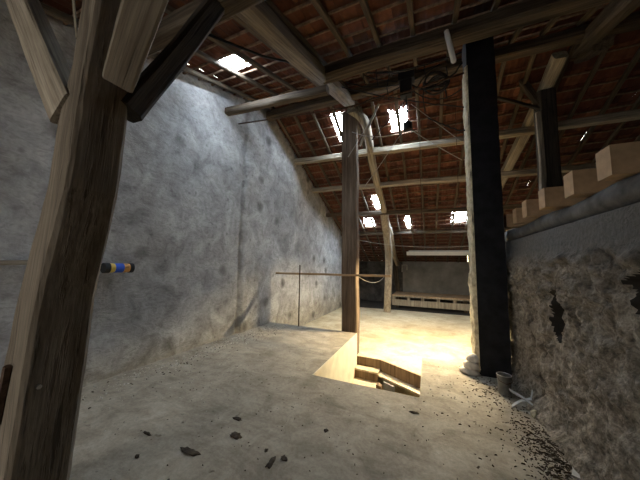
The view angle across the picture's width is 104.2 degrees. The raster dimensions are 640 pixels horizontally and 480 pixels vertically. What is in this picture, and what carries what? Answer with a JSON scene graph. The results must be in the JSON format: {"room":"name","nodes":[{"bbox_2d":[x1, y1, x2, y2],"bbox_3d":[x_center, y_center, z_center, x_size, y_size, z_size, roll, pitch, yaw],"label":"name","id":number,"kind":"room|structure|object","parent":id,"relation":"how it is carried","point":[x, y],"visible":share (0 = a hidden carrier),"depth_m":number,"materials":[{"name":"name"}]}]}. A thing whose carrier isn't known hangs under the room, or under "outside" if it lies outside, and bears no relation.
{"room":"attic","nodes":[
{"label":"attic","id":0,"kind":"room"},
{"bbox_2d":[0,0,341,387],"bbox_3d":[-1.278,-0.304,7.704,0.527,6.645,18.200,-1,-6,23],"label":"wall","id":1,"kind":"structure","parent":0,"point":[209,207],"depth_m":4.47,"materials":[{"name":"grey paint"}]},
{"bbox_2d":[0,260,27,264],"bbox_3d":[-3.159,0.241,2.687,0.033,0.068,0.524,-1,-6,23],"label":"batten","id":2,"kind":"object","parent":1,"relation":"attached to","point":[2,262],"visible":0.43,"depth_m":2.59,"materials":[{"name":"brown wood"}]},
{"bbox_2d":[100,263,134,272],"bbox_3d":[-2.788,0.386,3.440,0.135,0.135,0.352,-1,-6,23],"label":"paper towel roll","id":3,"kind":"object","parent":1,"relation":"attached to","point":[105,267],"visible":0.99,"depth_m":3.39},
{"bbox_2d":[225,84,328,115],"bbox_3d":[-0.961,-2.805,5.052,2.408,0.285,0.161,-1,-6,23],"label":"purlin","id":4,"kind":"object","parent":1,"relation":"attached to","point":[323,90],"visible":1,"depth_m":4.93,"materials":[{"name":"brown wood"}]},
{"bbox_2d":[238,72,463,124],"bbox_3d":[0.054,-2.683,5.020,4.969,0.309,0.031,-1,-6,23],"label":"cable","id":5,"kind":"object","parent":1,"relation":"attached to","point":[462,73],"visible":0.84,"depth_m":4.68,"materials":[{"name":"metal"}]},
{"bbox_2d":[69,322,578,479],"bbox_3d":[2.748,2.892,0.313,13.330,2.400,8.500,-1,-6,23],"label":"floor","id":6,"kind":"structure","parent":0,"point":[449,455],"depth_m":2.52,"materials":[{"name":"concrete"}]},
{"bbox_2d":[0,0,126,479],"bbox_3d":[-1.693,-0.367,1.706,0.729,4.200,0.351,-1,-6,23],"label":"timber post","id":7,"kind":"object","parent":6,"relation":"on","point":[43,372],"visible":0.94,"depth_m":1.58,"materials":[{"name":"brown wood"}]},
{"bbox_2d":[5,0,70,124],"bbox_3d":[-2.494,-1.911,2.137,1.967,2.301,0.129,-1,-6,23],"label":"brace","id":8,"kind":"object","parent":7,"relation":"attached to","point":[50,70],"visible":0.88,"depth_m":1.84,"materials":[{"name":"brown wood"}]},
{"bbox_2d":[102,0,168,92],"bbox_3d":[-0.859,-1.148,1.221,0.945,0.472,0.176,-4,-7,41],"label":"brace","id":9,"kind":"object","parent":7,"relation":"attached to","point":[137,23],"visible":1,"depth_m":1.28,"materials":[{"name":"brown wood"}]},
{"bbox_2d":[121,0,224,122],"bbox_3d":[-1.208,-1.868,2.293,0.172,2.009,0.988,-2,-6,28],"label":"brace","id":10,"kind":"object","parent":7,"relation":"attached to","point":[156,78],"visible":0.9,"depth_m":2.07,"materials":[{"name":"brown wood"}]},
{"bbox_2d":[218,0,354,106],"bbox_3d":[-0.419,-2.775,3.649,0.320,2.036,5.483,-1,-6,24],"label":"rafter","id":11,"kind":"object","parent":7,"relation":"on","point":[261,18],"visible":0.82,"depth_m":3.46,"materials":[{"name":"brown wood"}]},
{"bbox_2d":[147,0,264,56],"bbox_3d":[2.337,-2.575,1.168,11.520,0.229,0.223,-1,-6,23],"label":"purlin","id":12,"kind":"object","parent":11,"relation":"attached to","point":[169,26],"visible":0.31,"depth_m":2.74,"materials":[{"name":"brown wood"}]},
{"bbox_2d":[346,82,398,87],"bbox_3d":[1.086,-3.299,5.239,1.141,0.402,0.042,-1,-6,23],"label":"cable","id":13,"kind":"object","parent":11,"relation":"hanging from","point":[346,82],"visible":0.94,"depth_m":5.23,"materials":[{"name":"black rubber"}]},
{"bbox_2d":[266,11,639,121],"bbox_3d":[3.814,-3.557,4.650,11.520,0.244,0.234,-1,-6,23],"label":"ridge beam","id":14,"kind":"structure","parent":11,"relation":"on","point":[572,36],"depth_m":4.72,"materials":[{"name":"brown wood"}]},
{"bbox_2d":[323,0,615,84],"bbox_3d":[4.334,-3.271,2.974,9.253,0.278,0.313,-2,-6,22],"label":"purlin","id":15,"kind":"object","parent":11,"relation":"on","point":[527,12],"visible":0.96,"depth_m":3.79,"materials":[{"name":"brown wood"}]},
{"bbox_2d":[444,29,455,63],"bbox_3d":[1.958,-2.913,3.747,0.155,0.544,0.076,-1,-6,23],"label":"tube","id":16,"kind":"object","parent":15,"relation":"hanging from","point":[448,39],"visible":1,"depth_m":3.72,"materials":[{"name":"white"}]},
{"bbox_2d":[180,447,200,455],"bbox_3d":[-1.103,1.782,2.102,0.226,0.020,0.075,-1,-6,23],"label":"clump","id":17,"kind":"object","parent":6,"relation":"on","point":[187,450],"visible":1,"depth_m":2.09,"materials":[{"name":"soil"}]},
{"bbox_2d":[229,431,241,439],"bbox_3d":[-0.781,1.808,2.308,0.132,0.018,0.078,-1,-6,23],"label":"clump","id":18,"kind":"object","parent":6,"relation":"on","point":[235,435],"visible":1,"depth_m":2.30,"materials":[{"name":"brown soil"}]},
{"bbox_2d":[265,456,275,468],"bbox_3d":[-0.393,1.785,2.006,0.050,0.019,0.132,-1,-6,23],"label":"clump","id":19,"kind":"object","parent":6,"relation":"on","point":[269,464],"visible":1,"depth_m":1.99,"materials":[{"name":"brown soil"}]},
{"bbox_2d":[80,323,496,471],"bbox_3d":[-0.220,1.915,3.286,4.935,0.012,5.561,-1,-6,23],"label":"crumbs","id":20,"kind":"object","parent":6,"relation":"on","point":[196,354],"visible":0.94,"depth_m":3.87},
{"bbox_2d":[298,265,300,325],"bbox_3d":[-0.539,1.438,6.478,0.034,1.568,0.031,-1,-6,23],"label":"rod","id":21,"kind":"object","parent":6,"relation":"on","point":[299,265],"visible":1,"depth_m":6.46,"materials":[{"name":"metal"}]},
{"bbox_2d":[81,328,574,479],"bbox_3d":[-0.230,1.887,2.978,5.108,0.010,5.975,-1,-6,23],"label":"litter","id":22,"kind":"object","parent":6,"relation":"on","point":[557,459],"visible":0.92,"depth_m":2.24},
{"bbox_2d":[459,366,480,375],"bbox_3d":[2.282,1.965,3.790,0.292,0.098,0.265,-1,-6,23],"label":"lump","id":23,"kind":"object","parent":6,"relation":"on","point":[462,369],"visible":0.7,"depth_m":3.69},
{"bbox_2d":[462,360,480,369],"bbox_3d":[2.311,1.878,3.787,0.253,0.133,0.202,-1,-6,23],"label":"lump","id":24,"kind":"object","parent":23,"relation":"on","point":[468,365],"visible":0.84,"depth_m":3.71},
{"bbox_2d":[466,353,478,362],"bbox_3d":[2.329,1.782,3.788,0.188,0.125,0.169,-1,-6,23],"label":"lump","id":25,"kind":"object","parent":24,"relation":"on","point":[471,357],"visible":0.94,"depth_m":3.74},
{"bbox_2d":[462,36,511,377],"bbox_3d":[2.659,-0.738,4.090,0.470,5.550,0.469,-1,-6,23],"label":"pillar","id":26,"kind":"structure","parent":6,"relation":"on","point":[487,278],"depth_m":3.87,"materials":[{"name":"black wood"}]},
{"bbox_2d":[342,87,463,107],"bbox_3d":[1.473,-2.813,4.858,2.482,1.133,0.041,-1,-6,23],"label":"cable","id":27,"kind":"object","parent":26,"relation":"attached to","point":[342,87],"visible":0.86,"depth_m":4.72,"materials":[{"name":"black rubber"}]},
{"bbox_2d":[356,64,439,103],"bbox_3d":[1.479,-3.026,4.875,1.589,0.411,0.050,-1,-6,23],"label":"cable","id":28,"kind":"object","parent":27,"relation":"attached to","point":[438,64],"visible":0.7,"depth_m":4.84,"materials":[{"name":"black rubber"}]},
{"bbox_2d":[364,51,461,73],"bbox_3d":[1.657,-3.542,5.016,2.102,0.337,0.045,-1,-6,23],"label":"cable","id":29,"kind":"object","parent":26,"relation":"attached to","point":[461,51],"visible":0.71,"depth_m":4.89,"materials":[{"name":"black rubber"}]},
{"bbox_2d":[412,61,462,95],"bbox_3d":[2.214,-3.038,4.766,0.941,0.451,0.209,-1,-6,23],"label":"cable","id":30,"kind":"object","parent":26,"relation":"attached to","point":[414,86],"depth_m":4.73,"materials":[{"name":"black rubber"}]},
{"bbox_2d":[372,76,424,139],"bbox_3d":[1.558,-2.621,4.963,1.060,1.128,0.038,-1,-6,23],"label":"cable","id":31,"kind":"object","parent":30,"relation":"hanging from","point":[424,76],"visible":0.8,"depth_m":4.96,"materials":[{"name":"black rubber"}]},
{"bbox_2d":[413,88,461,99],"bbox_3d":[2.216,-2.796,4.696,0.913,0.334,0.036,-1,-6,23],"label":"cable","id":32,"kind":"object","parent":26,"relation":"attached to","point":[461,88],"visible":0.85,"depth_m":4.69,"materials":[{"name":"black rubber"}]},
{"bbox_2d":[428,117,464,130],"bbox_3d":[2.280,-2.048,4.426,0.666,0.419,0.048,-1,-6,23],"label":"cable","id":33,"kind":"object","parent":26,"relation":"attached to","point":[428,117],"visible":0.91,"depth_m":4.44,"materials":[{"name":"black rubber"}]},
{"bbox_2d":[496,372,512,396],"bbox_3d":[2.343,1.834,3.158,0.170,0.240,0.193,-1,-6,23],"label":"bucket","id":34,"kind":"object","parent":6,"relation":"on","point":[504,380],"visible":0.96,"depth_m":3.12,"materials":[{"name":"metal"}]},
{"bbox_2d":[509,388,532,407],"bbox_3d":[2.338,1.828,2.869,0.245,0.188,0.200,-3,-7,35],"label":"plastic","id":35,"kind":"object","parent":6,"relation":"on","point":[523,399],"visible":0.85,"depth_m":2.87,"materials":[{"name":"white plastic"}]},
{"bbox_2d":[530,410,537,418],"bbox_3d":[2.314,1.871,2.686,0.077,0.074,0.081,2,-6,-14],"label":"stone","id":36,"kind":"object","parent":6,"relation":"on","point":[533,413],"visible":0.87,"depth_m":2.67,"materials":[{"name":"beige stone"}]},
{"bbox_2d":[572,467,580,479],"bbox_3d":[2.061,1.823,1.917,0.180,0.012,0.145,-4,-8,43],"label":"paper scrap","id":37,"kind":"object","parent":6,"relation":"on","point":[575,474],"visible":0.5,"depth_m":1.93,"materials":[{"name":"white paper"}]},
{"bbox_2d":[39,0,609,106],"bbox_3d":[2.832,-2.826,0.330,13.965,2.982,8.678,-1,-6,23],"label":"ceiling","id":38,"kind":"structure","parent":0,"point":[390,17],"depth_m":3.96,"materials":[{"name":"red tile"}]},
{"bbox_2d":[72,0,77,38],"bbox_3d":[-2.164,-2.041,2.192,0.257,0.668,0.014,-1,-6,23],"label":"wood slat","id":39,"kind":"object","parent":38,"relation":"hanging from","point":[73,1],"visible":0.92,"depth_m":2.16,"materials":[{"name":"brown wood"}]},
{"bbox_2d":[40,2,274,109],"bbox_3d":[-2.839,-2.658,3.160,0.088,2.745,7.786,-1,-6,23],"label":"rafter","id":40,"kind":"object","parent":38,"relation":"attached to","point":[49,10],"visible":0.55,"depth_m":4.33,"materials":[{"name":"brown wood"}]},
{"bbox_2d":[219,55,248,68],"bbox_3d":[-1.543,-3.197,4.407,0.448,0.207,0.547,-1,-6,23],"label":"window","id":41,"kind":"structure","parent":38,"relation":"attached to","point":[231,60],"depth_m":4.46,"materials":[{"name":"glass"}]},
{"bbox_2d":[165,4,309,99],"bbox_3d":[-1.883,-2.680,2.748,0.090,2.748,7.785,-1,-6,24],"label":"rafter","id":42,"kind":"object","parent":38,"relation":"attached to","point":[169,9],"visible":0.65,"depth_m":4.19,"materials":[{"name":"brown wood"}]},
{"bbox_2d":[194,50,291,104],"bbox_3d":[-2.307,-2.667,2.931,0.085,2.750,7.786,-1,-6,23],"label":"rafter","id":43,"kind":"object","parent":38,"relation":"attached to","point":[198,53],"visible":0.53,"depth_m":4.54,"materials":[{"name":"brown wood"}]},
{"bbox_2d":[208,34,289,63],"bbox_3d":[-0.543,-3.131,4.211,0.202,1.086,2.585,-4,-8,42],"label":"rod","id":44,"kind":"object","parent":38,"relation":"attached to","point":[209,35],"visible":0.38,"depth_m":3.57,"materials":[{"name":"black wood"}]},
{"bbox_2d":[231,15,318,86],"bbox_3d":[-1.350,-2.694,2.518,0.088,2.754,7.782,-1,-6,23],"label":"rafter","id":45,"kind":"object","parent":38,"relation":"attached to","point":[236,18],"visible":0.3,"depth_m":3.64,"materials":[{"name":"brown wood"}]},
{"bbox_2d":[265,0,347,87],"bbox_3d":[-0.932,-2.705,2.338,0.086,2.752,7.783,-1,-6,23],"label":"rafter","id":46,"kind":"object","parent":38,"relation":"attached to","point":[289,25],"visible":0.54,"depth_m":3.67,"materials":[{"name":"brown wood"}]},
{"bbox_2d":[310,0,368,83],"bbox_3d":[-0.462,-2.712,2.136,0.087,2.750,7.785,-1,-6,23],"label":"rafter","id":47,"kind":"object","parent":38,"relation":"attached to","point":[317,4],"visible":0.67,"depth_m":3.61,"materials":[{"name":"brown wood"}]},
{"bbox_2d":[359,0,392,77],"bbox_3d":[0.009,-2.729,1.931,0.090,2.745,7.786,-1,-6,24],"label":"rafter","id":48,"kind":"object","parent":38,"relation":"attached to","point":[365,7],"visible":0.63,"depth_m":3.61,"materials":[{"name":"brown wood"}]},
{"bbox_2d":[398,69,414,131],"bbox_3d":[1.605,-2.543,4.606,0.280,1.100,0.180,-1,-6,23],"label":"pulley block","id":49,"kind":"object","parent":38,"relation":"hanging from","point":[406,79],"visible":0.99,"depth_m":4.57,"materials":[{"name":"black metal"}]},
{"bbox_2d":[406,0,417,70],"bbox_3d":[0.509,-2.737,1.717,0.086,2.749,7.784,-1,-6,24],"label":"rafter","id":50,"kind":"object","parent":38,"relation":"attached to","point":[409,3],"visible":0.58,"depth_m":3.65,"materials":[{"name":"brown wood"}]},
{"bbox_2d":[411,104,461,141],"bbox_3d":[2.291,-2.341,4.945,0.905,1.001,0.015,-1,-6,23],"label":"string","id":51,"kind":"object","parent":38,"relation":"hanging from","point":[411,104],"visible":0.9,"depth_m":4.90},
{"bbox_2d":[411,130,461,159],"bbox_3d":[2.264,-1.897,4.910,0.920,0.815,0.016,-1,-6,23],"label":"string","id":52,"kind":"object","parent":38,"relation":"hanging from","point":[411,130],"visible":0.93,"depth_m":4.88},
{"bbox_2d":[446,0,461,61],"bbox_3d":[1.052,-2.752,1.482,0.086,2.750,7.785,-1,-6,24],"label":"rafter","id":53,"kind":"object","parent":38,"relation":"attached to","point":[457,4],"visible":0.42,"depth_m":3.61,"materials":[{"name":"brown wood"}]},
{"bbox_2d":[490,0,500,11],"bbox_3d":[1.554,-2.763,1.266,0.091,2.752,7.784,-1,-6,23],"label":"rafter","id":54,"kind":"object","parent":38,"relation":"attached to","point":[496,3],"visible":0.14,"depth_m":3.53,"materials":[{"name":"brown wood"}]},
{"bbox_2d":[508,27,523,44],"bbox_3d":[2.038,-2.771,1.059,0.089,2.741,7.788,-1,-6,24],"label":"rafter","id":55,"kind":"object","parent":38,"relation":"attached to","point":[515,35],"visible":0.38,"depth_m":4.42,"materials":[{"name":"brown wood"}]},
{"bbox_2d":[540,16,560,36],"bbox_3d":[2.512,-2.787,0.853,0.087,2.754,7.783,-1,-6,23],"label":"rafter","id":56,"kind":"object","parent":38,"relation":"attached to","point":[551,22],"visible":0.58,"depth_m":4.26,"materials":[{"name":"brown wood"}]},
{"bbox_2d":[576,5,601,26],"bbox_3d":[2.938,-2.796,0.669,0.088,2.752,7.783,-1,-6,24],"label":"rafter","id":57,"kind":"object","parent":38,"relation":"attached to","point":[593,10],"visible":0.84,"depth_m":4.07,"materials":[{"name":"brown wood"}]},
{"bbox_2d":[313,333,356,382],"bbox_3d":[0.357,3.269,4.620,0.012,2.396,2.465,-1,-6,23],"label":"wall","id":58,"kind":"structure","parent":0,"point":[341,366],"depth_m":4.88,"materials":[{"name":"beige paint"}]},
{"bbox_2d":[303,300,471,397],"bbox_3d":[6.170,3.981,8.187,13.330,1.870,10.800,-1,-6,23],"label":"floor","id":59,"kind":"structure","parent":0,"point":[401,338],"depth_m":7.91,"materials":[{"name":"concrete"}]},
{"bbox_2d":[341,111,359,353],"bbox_3d":[0.773,-0.313,6.330,0.426,6.131,0.297,-1,-6,23],"label":"timber post","id":60,"kind":"object","parent":59,"relation":"on","point":[350,302],"visible":0.91,"depth_m":6.21,"materials":[{"name":"brown wood"}]},
{"bbox_2d":[276,272,390,276],"bbox_3d":[0.199,0.868,6.261,3.078,0.058,0.063,-2,-6,23],"label":"bar","id":61,"kind":"object","parent":60,"relation":"attached to","point":[328,274],"visible":1,"depth_m":6.16,"materials":[{"name":"brown wood"}]},
{"bbox_2d":[380,215,392,312],"bbox_3d":[2.825,1.109,10.697,0.426,4.327,2.159,-1,-6,21],"label":"timber post","id":62,"kind":"object","parent":59,"relation":"on","point":[384,218],"visible":0.96,"depth_m":11.29,"materials":[{"name":"brown wood"}]},
{"bbox_2d":[347,107,398,265],"bbox_3d":[2.739,-0.945,10.270,0.495,4.042,9.337,-1,-6,24],"label":"rafter","id":63,"kind":"object","parent":62,"relation":"on","point":[353,111],"visible":0.78,"depth_m":7.82,"materials":[{"name":"brown wood"}]},
{"bbox_2d":[360,106,372,147],"bbox_3d":[1.145,-2.829,6.216,0.334,1.123,0.033,-1,-6,23],"label":"board","id":64,"kind":"object","parent":63,"relation":"attached to","point":[361,111],"visible":0.94,"depth_m":6.20,"materials":[{"name":"brown wood"}]},
{"bbox_2d":[359,104,379,146],"bbox_3d":[1.224,-2.851,6.186,0.531,1.016,0.033,-1,-6,23],"label":"board","id":65,"kind":"object","parent":64,"relation":"attached to","point":[378,105],"visible":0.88,"depth_m":6.17,"materials":[{"name":"brown wood"}]},
{"bbox_2d":[341,228,510,235],"bbox_3d":[6.835,-0.399,10.217,12.518,0.195,0.189,-1,-6,23],"label":"purlin","id":66,"kind":"object","parent":63,"relation":"attached to","point":[505,229],"visible":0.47,"depth_m":11.10,"materials":[{"name":"brown wood"}]},
{"bbox_2d":[312,163,595,192],"bbox_3d":[4.903,-1.902,7.352,11.310,0.232,0.205,0,-6,23],"label":"purlin","id":67,"kind":"object","parent":63,"relation":"on","point":[564,169],"visible":0.68,"depth_m":7.74,"materials":[{"name":"brown wood"}]},
{"bbox_2d":[393,260,399,290],"bbox_3d":[4.316,1.751,14.486,0.727,3.747,0.298,4,-6,-27],"label":"timber post","id":68,"kind":"object","parent":59,"relation":"on","point":[395,268],"visible":0.47,"depth_m":14.45,"materials":[{"name":"brown wood"}]},
{"bbox_2d":[392,291,469,312],"bbox_3d":[6.942,3.128,12.297,6.330,0.645,1.817,-1,-6,23],"label":"platform","id":69,"kind":"object","parent":59,"relation":"on","point":[396,297],"visible":0.57,"depth_m":12.21,"materials":[{"name":"brown wood"}]},
{"bbox_2d":[359,261,469,303],"bbox_3d":[8.239,2.442,13.198,13.430,2.570,0.300,-1,-6,23],"label":"wall","id":70,"kind":"structure","parent":0,"point":[367,290],"depth_m":15.11,"materials":[{"name":"concrete"}]},
{"bbox_2d":[403,261,469,294],"bbox_3d":[7.507,2.055,13.327,5.860,1.740,0.080,-1,-6,23],"label":"panel","id":71,"kind":"object","parent":70,"relation":"attached to","point":[420,277],"visible":0.64,"depth_m":13.74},
{"bbox_2d":[270,6,639,261],"bbox_3d":[6.577,-1.281,8.930,13.964,4.440,10.756,-1,-6,23],"label":"ceiling","id":72,"kind":"structure","parent":0,"point":[620,54],"depth_m":6.88,"materials":[{"name":"red tile"}]},
{"bbox_2d":[277,119,359,260],"bbox_3d":[0.591,-1.165,11.152,0.088,4.053,9.751,-1,-6,23],"label":"rafter","id":73,"kind":"object","parent":72,"relation":"attached to","point":[279,120],"visible":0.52,"depth_m":8.66,"materials":[{"name":"brown wood"}]},
{"bbox_2d":[294,116,368,260],"bbox_3d":[1.074,-1.180,10.946,0.090,4.061,9.748,-1,-6,23],"label":"rafter","id":74,"kind":"object","parent":72,"relation":"attached to","point":[295,117],"visible":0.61,"depth_m":8.46,"materials":[{"name":"brown wood"}]},
{"bbox_2d":[330,111,341,141],"bbox_3d":[0.589,-3.250,7.194,0.318,0.396,0.927,-1,-6,23],"label":"window","id":75,"kind":"structure","parent":72,"relation":"attached to","point":[339,117],"depth_m":7.02,"materials":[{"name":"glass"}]},
{"bbox_2d":[306,100,377,261],"bbox_3d":[1.556,-1.184,10.734,0.084,4.059,9.746,-1,-6,23],"label":"rafter","id":76,"kind":"object","parent":72,"relation":"attached to","point":[313,115],"visible":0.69,"depth_m":7.93,"materials":[{"name":"brown wood"}]},
{"bbox_2d":[330,106,384,258],"bbox_3d":[2.054,-1.199,10.520,0.085,4.055,9.750,-1,-6,23],"label":"rafter","id":77,"kind":"object","parent":72,"relation":"attached to","point":[331,107],"visible":0.58,"depth_m":9.51,"materials":[{"name":"brown wood"}]},
{"bbox_2d":[347,89,372,179],"bbox_3d":[2.584,-1.217,10.295,0.090,4.060,9.747,-1,-6,24],"label":"rafter","id":78,"kind":"object","parent":72,"relation":"attached to","point":[359,128],"visible":0.09,"depth_m":7.40,"materials":[{"name":"brown wood"}]},
{"bbox_2d":[367,83,405,261],"bbox_3d":[3.041,-1.226,10.097,0.092,4.052,9.750,-1,-6,23],"label":"rafter","id":79,"kind":"object","parent":72,"relation":"attached to","point":[372,103],"visible":0.82,"depth_m":8.03,"materials":[{"name":"brown wood"}]},
{"bbox_2d":[388,105,406,132],"bbox_3d":[2.087,-3.230,6.663,0.608,0.298,0.687,-1,-6,23],"label":"window","id":80,"kind":"structure","parent":72,"relation":"attached to","point":[403,116],"depth_m":6.65,"materials":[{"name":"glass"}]},
{"bbox_2d":[392,76,415,261],"bbox_3d":[3.547,-1.237,9.878,0.091,4.054,9.749,-1,-6,23],"label":"rafter","id":81,"kind":"object","parent":72,"relation":"attached to","point":[395,92],"visible":0.77,"depth_m":7.70,"materials":[{"name":"brown wood"}]},
{"bbox_2d":[415,85,426,261],"bbox_3d":[4.009,-1.244,9.676,0.093,4.060,9.748,-1,-6,24],"label":"rafter","id":82,"kind":"object","parent":72,"relation":"attached to","point":[417,91],"visible":0.66,"depth_m":7.47,"materials":[{"name":"brown wood"}]},
{"bbox_2d":[407,109,468,258],"bbox_3d":[2.845,-1.329,6.014,1.472,3.692,0.156,-1,-6,23],"label":"lamp","id":83,"kind":"object","parent":82,"relation":"hanging from","point":[411,252],"visible":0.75,"depth_m":5.87,"materials":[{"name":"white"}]},
{"bbox_2d":[434,62,444,261],"bbox_3d":[4.463,-1.256,9.482,0.089,4.064,9.746,-1,-6,23],"label":"rafter","id":84,"kind":"object","parent":72,"relation":"attached to","point":[442,93],"visible":0.8,"depth_m":7.43,"materials":[{"name":"brown wood"}]},
{"bbox_2d":[446,134,464,261],"bbox_3d":[5.016,-1.271,9.243,0.088,4.056,9.749,-1,-6,23],"label":"rafter","id":85,"kind":"object","parent":72,"relation":"attached to","point":[463,147],"visible":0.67,"depth_m":8.58,"materials":[{"name":"brown wood"}]},
{"bbox_2d":[451,212,466,221],"bbox_3d":[5.536,-0.944,9.987,0.608,0.314,0.727,-1,-6,23],"label":"window","id":86,"kind":"structure","parent":72,"relation":"attached to","point":[456,213],"depth_m":9.97,"materials":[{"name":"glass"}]},
{"bbox_2d":[457,61,506,261],"bbox_3d":[5.495,-1.281,9.036,0.087,4.051,9.751,-1,-6,23],"label":"rafter","id":87,"kind":"object","parent":72,"relation":"attached to","point":[503,64],"visible":0.37,"depth_m":5.36,"materials":[{"name":"brown wood"}]},
{"bbox_2d":[467,36,539,261],"bbox_3d":[5.911,-1.293,8.858,0.089,4.048,9.752,-1,-6,23],"label":"rafter","id":88,"kind":"object","parent":72,"relation":"attached to","point":[532,57],"visible":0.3,"depth_m":5.59,"materials":[{"name":"brown wood"}]},
{"bbox_2d":[519,79,538,105],"bbox_3d":[4.391,-3.320,5.332,0.149,1.224,0.579,6,-7,-41],"label":"brace","id":89,"kind":"object","parent":88,"relation":"attached to","point":[529,91],"visible":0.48,"depth_m":5.23,"materials":[{"name":"brown wood"}]},
{"bbox_2d":[503,24,584,214],"bbox_3d":[6.474,-1.306,8.615,0.089,4.052,9.751,-1,-6,23],"label":"rafter","id":90,"kind":"object","parent":72,"relation":"attached to","point":[570,51],"visible":0.27,"depth_m":6.53,"materials":[{"name":"brown wood"}]},
{"bbox_2d":[505,35,615,242],"bbox_3d":[6.954,-1.321,8.410,0.085,4.051,9.751,-1,-6,23],"label":"rafter","id":91,"kind":"object","parent":72,"relation":"attached to","point":[601,56],"visible":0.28,"depth_m":5.28,"materials":[{"name":"brown wood"}]},
{"bbox_2d":[562,47,639,178],"bbox_3d":[7.474,-1.332,8.184,0.090,4.056,9.749,-1,-6,23],"label":"rafter","id":92,"kind":"object","parent":72,"relation":"attached to","point":[636,57],"visible":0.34,"depth_m":5.28,"materials":[{"name":"brown wood"}]},
{"bbox_2d":[571,0,639,63],"bbox_3d":[4.269,-3.276,3.355,0.424,2.038,5.295,-2,-6,29],"label":"rafter","id":93,"kind":"object","parent":72,"relation":"attached to","point":[594,42],"visible":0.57,"depth_m":3.97,"materials":[{"name":"brown wood"}]},
{"bbox_2d":[591,96,639,162],"bbox_3d":[7.932,-1.341,7.987,0.093,4.054,9.750,-1,-6,23],"label":"rafter","id":94,"kind":"object","parent":72,"relation":"attached to","point":[636,104],"visible":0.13,"depth_m":5.83,"materials":[{"name":"brown wood"}]},
{"bbox_2d":[505,202,639,479],"bbox_3d":[1.698,0.695,0.642,0.602,2.000,7.450,-1,-6,23],"label":"wall","id":95,"kind":"structure","parent":0,"point":[573,292],"depth_m":1.99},
{"bbox_2d":[504,173,639,241],"bbox_3d":[1.847,-0.365,1.098,0.240,0.231,6.607,-1,-6,23],"label":"beam","id":96,"kind":"structure","parent":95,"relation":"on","point":[625,192],"depth_m":1.95,"materials":[{"name":"grey wood"}]},
{"bbox_2d":[504,213,528,227],"bbox_3d":[4.437,-0.331,3.169,3.430,0.200,0.150,-1,-6,23],"label":"joist","id":97,"kind":"object","parent":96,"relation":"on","point":[508,218],"visible":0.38,"depth_m":3.77,"materials":[{"name":"brown wood"}]},
{"bbox_2d":[513,208,537,223],"bbox_3d":[4.286,-0.370,2.790,3.430,0.200,0.150,-1,-6,23],"label":"joist","id":98,"kind":"object","parent":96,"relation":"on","point":[518,218],"visible":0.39,"depth_m":3.39,"materials":[{"name":"brown wood"}]},
{"bbox_2d":[522,199,559,217],"bbox_3d":[4.070,-0.415,2.362,3.430,0.200,0.150,-1,-6,23],"label":"joist","id":99,"kind":"object","parent":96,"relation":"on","point":[530,207],"visible":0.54,"depth_m":2.95,"materials":[{"name":"brown wood"}]},
{"bbox_2d":[538,186,587,209],"bbox_3d":[3.878,-0.463,1.909,3.430,0.200,0.150,-1,-6,23],"label":"joist","id":100,"kind":"object","parent":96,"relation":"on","point":[549,197],"visible":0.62,"depth_m":2.49,"materials":[{"name":"brown wood"}]},
{"bbox_2d":[563,168,622,197],"bbox_3d":[3.702,-0.510,1.453,3.430,0.200,0.150,-1,-6,23],"label":"joist","id":101,"kind":"object","parent":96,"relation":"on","point":[584,182],"visible":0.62,"depth_m":2.04,"materials":[{"name":"brown wood"}]},
{"bbox_2d":[595,141,639,181],"bbox_3d":[3.501,-0.556,1.014,3.430,0.200,0.150,-1,-6,23],"label":"joist","id":102,"kind":"object","parent":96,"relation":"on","point":[620,161],"visible":1,"depth_m":1.61,"materials":[{"name":"brown wood"}]},
{"bbox_3d":[1.454,3.375,3.561,3.500,2.220,3.900,-1,-6,23],"label":"floor","id":103,"kind":"structure","parent":0,"visible":0},
{"bbox_2d":[351,356,420,396],"bbox_3d":[1.315,3.584,5.001,1.445,1.876,1.060,-1,-6,23],"label":"stair","id":104,"kind":"structure","parent":103,"relation":"on","point":[368,370],"depth_m":5.32,"materials":[{"name":"brown wood"}]},
{"bbox_3d":[7.251,-0.281,3.660,7.372,0.027,0.295,-1,-6,23],"label":"board","id":105,"kind":"object","parent":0,"visible":0},
{"bbox_2d":[535,111,546,190],"bbox_3d":[4.377,-1.402,4.926,0.147,2.347,0.139,-1,-6,23],"label":"pole","id":106,"kind":"object","parent":105,"relation":"on","point":[538,115],"visible":0.67,"depth_m":4.94,"materials":[{"name":"brown wood"}]},
{"bbox_2d":[534,87,562,188],"bbox_3d":[4.608,-1.631,5.019,0.316,2.827,0.316,-1,-6,23],"label":"timber post","id":107,"kind":"object","parent":105,"relation":"on","point":[546,98],"visible":0.57,"depth_m":4.93,"materials":[{"name":"brown wood"}]},
{"bbox_2d":[497,96,539,109],"bbox_3d":[4.236,-2.891,5.278,0.805,0.606,0.069,-3,-7,35],"label":"brace","id":108,"kind":"object","parent":107,"relation":"attached to","point":[503,99],"visible":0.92,"depth_m":5.27,"materials":[{"name":"brown wood"}]},
{"bbox_2d":[501,51,568,188],"bbox_3d":[5.263,-2.146,6.859,0.281,2.221,5.167,-1,-6,19],"label":"rafter","id":109,"kind":"object","parent":107,"relation":"on","point":[556,63],"visible":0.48,"depth_m":5.49,"materials":[{"name":"brown wood"}]},
{"bbox_2d":[326,204,521,216],"bbox_3d":[5.689,-1.100,8.544,11.772,0.224,0.189,0,-6,23],"label":"purlin","id":110,"kind":"object","parent":109,"relation":"on","point":[507,206],"visible":0.49,"depth_m":9.38,"materials":[{"name":"brown wood"}]},
{"bbox_2d":[294,109,639,164],"bbox_3d":[4.210,-2.603,6.200,10.980,0.246,0.208,0,-6,23],"label":"purlin","id":111,"kind":"object","parent":109,"relation":"on","point":[630,115],"visible":0.77,"depth_m":6.03,"materials":[{"name":"brown wood"}]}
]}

